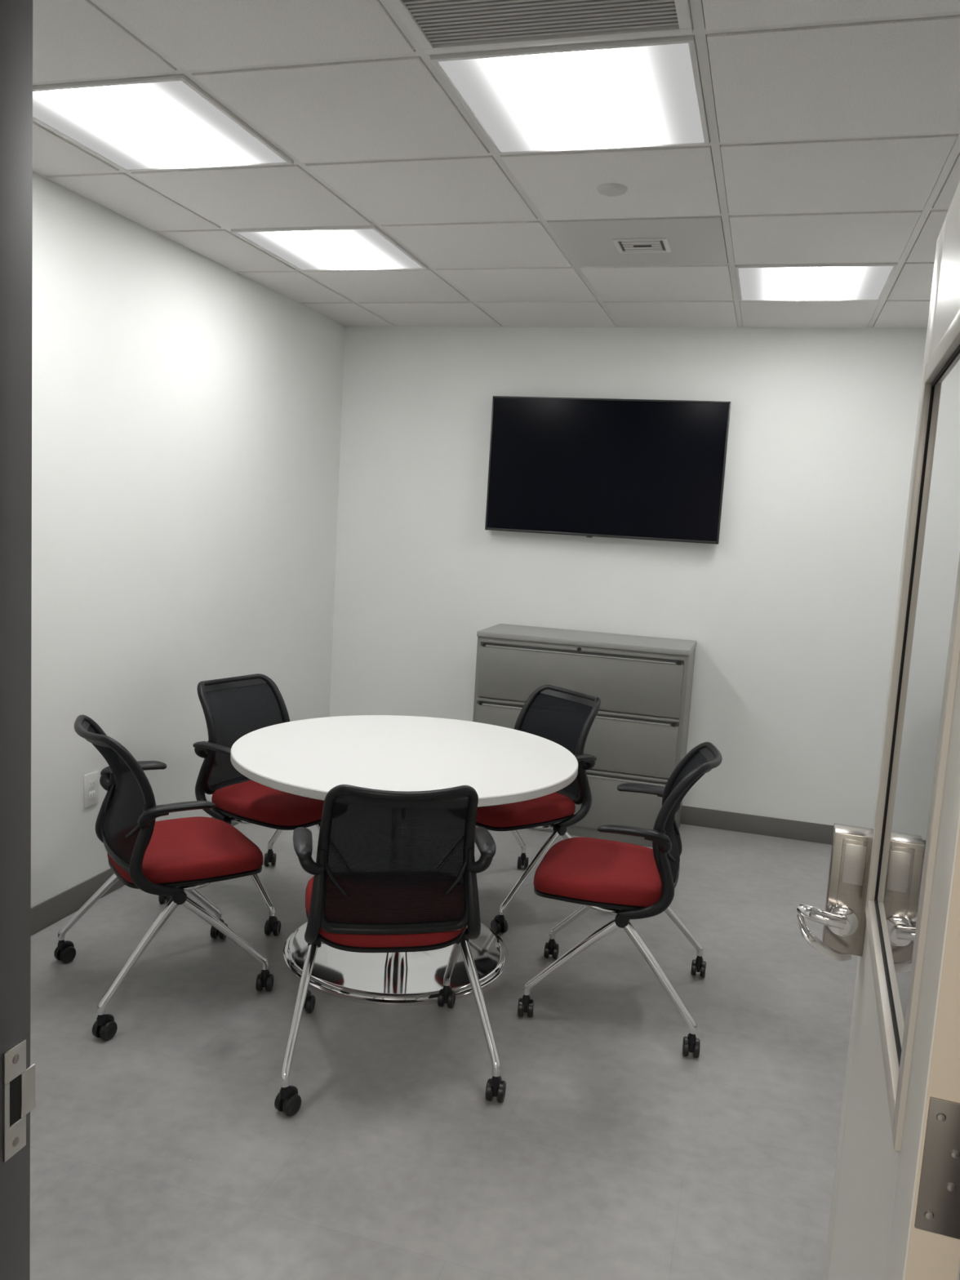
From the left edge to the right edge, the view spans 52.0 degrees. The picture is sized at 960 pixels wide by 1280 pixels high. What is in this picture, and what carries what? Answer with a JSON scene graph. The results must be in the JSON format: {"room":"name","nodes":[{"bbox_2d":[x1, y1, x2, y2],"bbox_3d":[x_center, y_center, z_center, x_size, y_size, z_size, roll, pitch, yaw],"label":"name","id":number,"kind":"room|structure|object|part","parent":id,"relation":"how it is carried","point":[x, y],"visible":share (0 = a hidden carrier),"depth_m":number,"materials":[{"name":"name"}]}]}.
{"room":"meeting room","nodes":[
{"label":"meeting room","id":0,"kind":"room"},
{"bbox_2d":[31,172,345,907],"bbox_3d":[-1.494,-0.358,3.567,0.100,2.777,4.630,5,7,16],"label":"wall","id":1,"kind":"structure","parent":0,"point":[187,410],"depth_m":4.00,"materials":[{"name":"white paint"}]},
{"bbox_2d":[83,770,98,808],"bbox_3d":[-1.474,0.567,3.738,0.009,0.128,0.080,5,7,16],"label":"wall outlet","id":2,"kind":"object","parent":1,"relation":"attached to","point":[90,796],"visible":1,"depth_m":3.73,"materials":[{"name":"white plastic"}]},
{"bbox_2d":[31,814,239,935],"bbox_3d":[-1.514,0.971,3.735,0.008,0.100,4.390,5,7,16],"label":"baseboard","id":3,"kind":"structure","parent":1,"relation":"attached to","point":[57,908],"depth_m":3.66,"materials":[{"name":"grey rubber"}]},
{"bbox_2d":[30,822,959,1279],"bbox_3d":[0.226,1.395,1.850,4.641,0.080,7.300,5,7,16],"label":"floor","id":4,"kind":"structure","parent":0,"point":[161,1148],"depth_m":2.66,"materials":[{"name":"grey concrete"}]},
{"bbox_2d":[53,714,273,1040],"bbox_3d":[-1.004,0.681,3.174,0.581,0.869,0.620,-1,8,-34],"label":"chair","id":5,"kind":"object","parent":4,"relation":"on","point":[145,854],"visible":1,"depth_m":3.02,"materials":[{"name":"red fabric"}]},
{"bbox_3d":[-1.148,0.469,3.036,0.184,0.430,0.436,-1,8,-34],"label":"frame","id":6,"kind":"part","parent":5,"relation":"part of","materials":[{"name":"black plastic"}]},
{"bbox_3d":[-1.175,0.567,3.319,0.241,0.306,0.088,-1,8,-34],"label":"armrest","id":7,"kind":"part","parent":5,"relation":"part of","materials":[{"name":"black plastic"}]},
{"bbox_3d":[-0.916,0.629,2.934,0.241,0.306,0.088,-1,8,-34],"label":"armrest","id":8,"kind":"part","parent":5,"relation":"part of","materials":[{"name":"black plastic"}]},
{"bbox_3d":[-0.959,0.690,3.200,0.440,0.097,0.470,-1,8,-34],"label":"seat","id":9,"kind":"part","parent":5,"relation":"part of","materials":[{"name":"red fabric"}]},
{"bbox_2d":[158,673,324,935],"bbox_3d":[-0.830,0.605,3.882,0.586,0.869,0.625,8,8,33],"label":"chair","id":10,"kind":"object","parent":4,"relation":"on","point":[233,708],"visible":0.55,"depth_m":3.79,"materials":[{"name":"red fabric"}]},
{"bbox_3d":[-0.994,0.532,3.689,0.241,0.306,0.088,8,8,33],"label":"armrest","id":11,"kind":"part","parent":10,"relation":"part of","materials":[{"name":"black plastic"}]},
{"bbox_3d":[-0.968,0.368,3.939,0.184,0.430,0.436,8,8,33],"label":"frame","id":12,"kind":"part","parent":10,"relation":"part of","materials":[{"name":"black plastic"}]},
{"bbox_3d":[-0.778,0.623,3.835,0.440,0.097,0.470,8,8,33],"label":"seat","id":13,"kind":"part","parent":10,"relation":"part of","materials":[{"name":"red fabric"}]},
{"bbox_2d":[274,784,506,1116],"bbox_3d":[-0.255,0.770,2.808,0.621,0.869,0.591,2,7,-11],"label":"chair","id":14,"kind":"object","parent":4,"relation":"on","point":[393,871],"visible":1,"depth_m":2.63,"materials":[{"name":"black fabric"}]},
{"bbox_3d":[-0.472,0.685,2.694,0.088,0.306,0.241,2,7,-11],"label":"armrest","id":15,"kind":"part","parent":14,"relation":"part of","materials":[{"name":"black plastic"}]},
{"bbox_3d":[-0.268,0.773,2.857,0.470,0.097,0.440,2,7,-11],"label":"seat","id":16,"kind":"part","parent":14,"relation":"part of","materials":[{"name":"red fabric"}]},
{"bbox_3d":[-0.211,0.578,2.592,0.436,0.430,0.184,2,7,-11],"label":"frame","id":17,"kind":"part","parent":14,"relation":"part of","materials":[{"name":"black plastic"}]},
{"bbox_3d":[-0.013,0.701,2.782,0.088,0.306,0.241,2,7,-11],"label":"armrest","id":18,"kind":"part","parent":14,"relation":"part of","materials":[{"name":"black plastic"}]},
{"bbox_2d":[230,715,577,1005],"bbox_3d":[-0.277,0.751,3.490,1.196,0.738,1.196,5,7,16],"label":"meeting table","id":19,"kind":"object","parent":4,"relation":"on","point":[310,757],"visible":0.59,"depth_m":3.33,"materials":[{"name":"white laminate"}]},
{"bbox_2d":[475,684,600,933],"bbox_3d":[0.176,0.646,4.020,0.587,0.869,0.625,-2,9,-37],"label":"chair","id":20,"kind":"object","parent":4,"relation":"on","point":[563,717],"visible":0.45,"depth_m":3.90,"materials":[{"name":"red fabric"}]},
{"bbox_3d":[0.127,0.659,3.970,0.440,0.097,0.470,-2,9,-37],"label":"seat","id":21,"kind":"part","parent":20,"relation":"part of","materials":[{"name":"red fabric"}]},
{"bbox_3d":[0.334,0.426,4.089,0.184,0.430,0.436,-2,9,-37],"label":"frame","id":22,"kind":"part","parent":20,"relation":"part of","materials":[{"name":"black plastic"}]},
{"bbox_3d":[0.360,0.592,3.840,0.241,0.306,0.088,-2,9,-37],"label":"armrest","id":23,"kind":"part","parent":20,"relation":"part of","materials":[{"name":"black plastic"}]},
{"bbox_2d":[472,623,696,847],"bbox_3d":[0.526,0.471,5.116,1.062,0.990,0.473,5,7,16],"label":"file cabinet","id":24,"kind":"object","parent":4,"relation":"on","point":[638,733],"visible":0.68,"depth_m":4.85,"materials":[{"name":"metal"}]},
{"bbox_3d":[0.464,0.483,4.901,1.016,0.293,0.021,5,7,16],"label":"drawer","id":25,"kind":"part","parent":24,"relation":"part of","materials":[{"name":"paint"}]},
{"bbox_3d":[0.482,0.186,4.865,1.016,0.293,0.021,5,7,16],"label":"drawer","id":26,"kind":"part","parent":24,"relation":"part of","materials":[{"name":"paint"}]},
{"bbox_3d":[0.447,0.781,4.938,1.016,0.293,0.021,5,7,16],"label":"drawer","id":27,"kind":"part","parent":24,"relation":"part of","materials":[{"name":"paint"}]},
{"bbox_2d":[517,742,722,1057],"bbox_3d":[0.473,0.761,3.225,0.571,0.869,0.617,5,7,14],"label":"chair","id":28,"kind":"object","parent":4,"relation":"on","point":[626,881],"visible":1,"depth_m":3.06,"materials":[{"name":"red fabric"}]},
{"bbox_3d":[0.412,0.767,3.225,0.440,0.097,0.470,5,7,14],"label":"seat","id":29,"kind":"part","parent":28,"relation":"part of","materials":[{"name":"red fabric"}]},
{"bbox_3d":[0.465,0.706,2.962,0.241,0.306,0.088,5,7,14],"label":"armrest","id":30,"kind":"part","parent":28,"relation":"part of","materials":[{"name":"black plastic"}]},
{"bbox_3d":[0.583,0.658,3.412,0.241,0.306,0.088,5,7,14],"label":"armrest","id":31,"kind":"part","parent":28,"relation":"part of","materials":[{"name":"black plastic"}]},
{"bbox_3d":[0.660,0.562,3.139,0.184,0.430,0.436,5,7,14],"label":"frame","id":32,"kind":"part","parent":28,"relation":"part of","materials":[{"name":"black plastic"}]},
{"bbox_2d":[32,0,959,328],"bbox_3d":[0.146,-1.442,2.993,3.161,0.100,4.390,5,7,16],"label":"ceiling","id":33,"kind":"structure","parent":0,"point":[833,126],"depth_m":2.87,"materials":[{"name":"grey"}]},
{"bbox_2d":[32,74,293,172],"bbox_3d":[-0.920,-1.429,2.751,0.584,0.018,0.584,5,7,16],"label":"frame","id":34,"kind":"object","parent":33,"relation":"attached to","point":[182,77],"visible":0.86,"depth_m":2.57,"materials":[{"name":"silver metal"}]},
{"bbox_2d":[32,80,286,169],"bbox_3d":[-0.920,-1.430,2.751,0.560,0.012,0.560,5,7,16],"label":"lens","id":35,"kind":"object","parent":34,"relation":"attached to","point":[164,124],"visible":1,"depth_m":2.72,"materials":[{"name":"white plastic"}]},
{"bbox_2d":[231,225,427,271],"bbox_3d":[-0.578,-1.552,3.915,0.584,0.018,0.584,5,7,16],"label":"frame","id":36,"kind":"object","parent":33,"relation":"attached to","point":[375,228],"visible":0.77,"depth_m":3.71,"materials":[{"name":"silver metal"}]},
{"bbox_2d":[237,229,422,270],"bbox_3d":[-0.578,-1.553,3.915,0.560,0.012,0.560,5,7,16],"label":"lens","id":37,"kind":"object","parent":36,"relation":"attached to","point":[346,249],"visible":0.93,"depth_m":3.90,"materials":[{"name":"white plastic"}]},
{"bbox_2d":[387,0,693,53],"bbox_3d":[0.078,-1.258,1.837,0.584,0.018,0.584,5,7,16],"label":"grille","id":38,"kind":"object","parent":33,"relation":"in","point":[438,26],"depth_m":2.03,"materials":[{"name":"white metal"}]},
{"bbox_2d":[430,35,710,155],"bbox_3d":[0.249,-1.320,2.419,0.584,0.018,0.584,5,7,16],"label":"frame","id":39,"kind":"object","parent":33,"relation":"attached to","point":[691,40],"visible":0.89,"depth_m":2.20,"materials":[{"name":"silver metal"}]},
{"bbox_2d":[437,43,704,151],"bbox_3d":[0.249,-1.321,2.419,0.560,0.012,0.560,5,7,16],"label":"lens","id":40,"kind":"object","parent":39,"relation":"attached to","point":[637,95],"visible":0.93,"depth_m":2.38,"materials":[{"name":"white plastic"}]},
{"bbox_2d":[596,182,627,196],"bbox_3d":[0.403,-1.371,3.008,0.094,0.014,0.094,5,7,16],"label":"sensor","id":41,"kind":"object","parent":33,"relation":"attached to","point":[611,189],"depth_m":2.99,"materials":[{"name":"white plastic"}]},
{"bbox_2d":[613,237,671,253],"bbox_3d":[0.591,-1.434,3.586,0.190,0.008,0.170,5,7,16],"label":"ceiling vent","id":42,"kind":"object","parent":33,"relation":"in","point":[649,245],"visible":1,"depth_m":3.57,"materials":[{"name":"silver metal"}]},
{"bbox_2d":[734,262,897,302],"bbox_3d":[1.346,-1.450,4.001,0.584,0.018,0.584,5,7,16],"label":"frame","id":43,"kind":"object","parent":33,"relation":"attached to","point":[850,264],"visible":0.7,"depth_m":3.78,"materials":[{"name":"silver metal"}]},
{"bbox_2d":[738,266,893,300],"bbox_3d":[1.346,-1.451,4.001,0.560,0.012,0.560,5,7,16],"label":"lens","id":44,"kind":"object","parent":43,"relation":"attached to","point":[860,282],"visible":0.86,"depth_m":3.98,"materials":[{"name":"white plastic"}]},
{"bbox_2d":[329,326,927,828],"bbox_3d":[0.703,-0.442,5.287,3.161,2.777,0.100,5,7,16],"label":"wall","id":45,"kind":"structure","parent":0,"point":[790,617],"depth_m":5.14,"materials":[{"name":"white paint"}]},
{"bbox_2d":[484,395,730,544],"bbox_3d":[0.649,-0.894,5.159,1.234,0.716,0.082,5,7,16],"label":"television","id":46,"kind":"object","parent":45,"relation":"attached to","point":[650,469],"visible":1,"depth_m":5.12,"materials":[{"name":"black"}]},
{"bbox_2d":[680,805,833,844],"bbox_3d":[0.611,0.890,5.398,3.161,0.100,0.008,5,7,16],"label":"baseboard","id":47,"kind":"structure","parent":45,"relation":"attached to","point":[691,815],"depth_m":5.16,"materials":[{"name":"grey rubber"}]},
{"bbox_3d":[-0.560,0.014,0.981,3.161,2.777,0.140,5,7,16],"label":"wall","id":48,"kind":"structure","parent":0,"visible":0},
{"bbox_2d":[0,0,32,1279],"bbox_3d":[-0.055,0.401,0.869,1.048,2.095,0.154,5,7,16],"label":"trim","id":49,"kind":"structure","parent":48,"relation":"attached to","point":[15,15],"depth_m":1.00,"materials":[{"name":"grey paint"}]},
{"bbox_2d":[3,1039,35,1162],"bbox_3d":[-0.500,0.496,1.071,0.004,0.124,0.046,5,7,16],"label":"strike plate","id":50,"kind":"object","parent":49,"relation":"attached to","point":[19,1082],"visible":1,"depth_m":1.06,"materials":[{"name":"metal"}]},
{"bbox_2d":[822,181,959,1279],"bbox_3d":[0.540,0.418,1.244,0.054,2.020,0.883,6,7,18],"label":"leaf","id":51,"kind":"object","parent":48,"relation":"attached to","point":[873,1234],"depth_m":0.91,"materials":[{"name":"paint"}]},
{"bbox_2d":[795,822,873,961],"bbox_3d":[0.577,0.412,1.612,0.110,0.203,0.097,6,7,18],"label":"door handle","id":52,"kind":"object","parent":51,"relation":"attached to","point":[843,919],"visible":1,"depth_m":1.59,"materials":[{"name":"metal"}]},
{"bbox_2d":[865,309,959,1151],"bbox_3d":[0.557,0.046,1.198,0.056,0.846,0.652,6,7,18],"label":"window frame","id":53,"kind":"structure","parent":51,"relation":"attached to","point":[896,1067],"depth_m":1.16,"materials":[{"name":"grey metal"}]},
{"bbox_2d":[875,350,959,1056],"bbox_3d":[0.541,0.044,1.204,0.001,0.800,0.606,6,7,18],"label":"glass pane","id":54,"kind":"object","parent":53,"relation":"attached to","point":[937,546],"visible":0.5,"depth_m":1.20,"materials":[{"name":"white"}]},
{"bbox_3d":[0.401,0.450,0.832,0.050,0.124,0.012,6,7,18],"label":"hinge","id":55,"kind":"part","parent":51,"relation":"part of","materials":[{"name":"silver metal"}]}
]}

